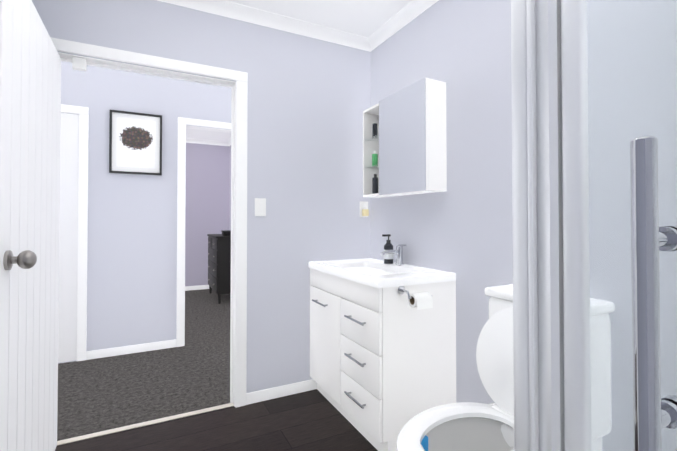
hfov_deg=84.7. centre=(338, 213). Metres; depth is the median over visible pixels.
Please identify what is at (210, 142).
crown molding
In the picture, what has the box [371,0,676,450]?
wall
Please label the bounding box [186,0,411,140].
ceiling
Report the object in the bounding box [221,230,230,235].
box
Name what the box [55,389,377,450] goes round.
floor
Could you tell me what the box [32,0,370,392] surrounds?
wall
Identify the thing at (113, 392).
floor
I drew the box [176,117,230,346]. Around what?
door frame
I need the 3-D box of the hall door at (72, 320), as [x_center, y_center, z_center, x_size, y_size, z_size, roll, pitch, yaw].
[-2.495,0.155,2.843,0.950,2.099,0.085,0,-1,-27]
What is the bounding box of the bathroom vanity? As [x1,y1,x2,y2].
[308,244,455,450]
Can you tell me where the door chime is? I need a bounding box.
[72,57,86,70]
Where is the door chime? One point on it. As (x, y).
(79, 64)
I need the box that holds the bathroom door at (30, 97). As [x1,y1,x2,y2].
[0,0,60,450]
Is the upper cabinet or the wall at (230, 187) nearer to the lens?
the upper cabinet
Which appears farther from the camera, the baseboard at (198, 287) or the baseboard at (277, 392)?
the baseboard at (198, 287)
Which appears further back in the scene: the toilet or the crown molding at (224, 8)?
the crown molding at (224, 8)
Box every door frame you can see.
[50,37,247,407]
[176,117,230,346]
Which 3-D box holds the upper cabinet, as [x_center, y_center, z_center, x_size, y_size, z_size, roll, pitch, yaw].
[0.378,-0.427,2.342,0.152,0.612,0.691,0,-1,-27]
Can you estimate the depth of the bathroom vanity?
1.93 m
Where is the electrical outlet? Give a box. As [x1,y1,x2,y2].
[360,201,368,216]
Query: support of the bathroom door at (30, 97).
attached to the door frame at (238, 308)
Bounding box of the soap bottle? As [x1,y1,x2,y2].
[382,234,392,263]
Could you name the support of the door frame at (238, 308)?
in the wall at (309, 101)
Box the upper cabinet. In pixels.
[363,77,446,197]
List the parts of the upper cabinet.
door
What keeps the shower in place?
on the floor at (314, 420)
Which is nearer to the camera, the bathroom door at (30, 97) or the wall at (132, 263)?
the bathroom door at (30, 97)
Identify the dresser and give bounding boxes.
[207,234,230,303]
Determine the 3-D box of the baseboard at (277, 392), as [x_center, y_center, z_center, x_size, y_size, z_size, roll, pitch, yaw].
[-0.183,1.166,2.537,0.890,0.070,0.012,0,-1,-27]
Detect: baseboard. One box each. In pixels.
[86,339,175,359]
[185,285,208,290]
[246,379,316,404]
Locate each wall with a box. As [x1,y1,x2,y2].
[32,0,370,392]
[58,61,230,363]
[185,143,228,285]
[229,145,230,229]
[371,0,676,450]
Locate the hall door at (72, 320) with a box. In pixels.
[58,104,88,362]
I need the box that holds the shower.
[511,0,676,450]
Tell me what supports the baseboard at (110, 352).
attached to the wall at (132, 263)
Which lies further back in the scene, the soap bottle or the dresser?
the dresser
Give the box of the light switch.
[255,198,265,215]
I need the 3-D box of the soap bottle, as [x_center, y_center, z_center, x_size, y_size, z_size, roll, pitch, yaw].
[0.322,0.228,2.429,0.078,0.190,0.063,0,-1,-27]
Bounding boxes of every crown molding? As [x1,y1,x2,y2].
[157,0,365,49]
[186,138,225,145]
[226,137,230,145]
[362,0,438,51]
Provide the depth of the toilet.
1.41 m
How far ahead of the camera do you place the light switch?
2.39 m
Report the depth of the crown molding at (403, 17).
2.45 m
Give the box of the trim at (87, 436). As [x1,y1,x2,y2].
[57,403,233,444]
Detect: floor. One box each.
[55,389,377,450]
[57,289,230,440]
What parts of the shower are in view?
frame, glass, handle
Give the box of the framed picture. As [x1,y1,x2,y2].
[109,109,161,174]
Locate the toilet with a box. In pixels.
[396,284,614,450]
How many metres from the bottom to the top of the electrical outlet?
0.116 m
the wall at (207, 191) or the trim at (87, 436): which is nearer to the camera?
the trim at (87, 436)
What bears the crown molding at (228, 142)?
attached to the wall at (230, 187)
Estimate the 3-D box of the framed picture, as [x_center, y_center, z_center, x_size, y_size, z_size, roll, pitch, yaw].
[-1.772,-0.619,3.260,0.405,0.540,0.022,0,-1,-27]

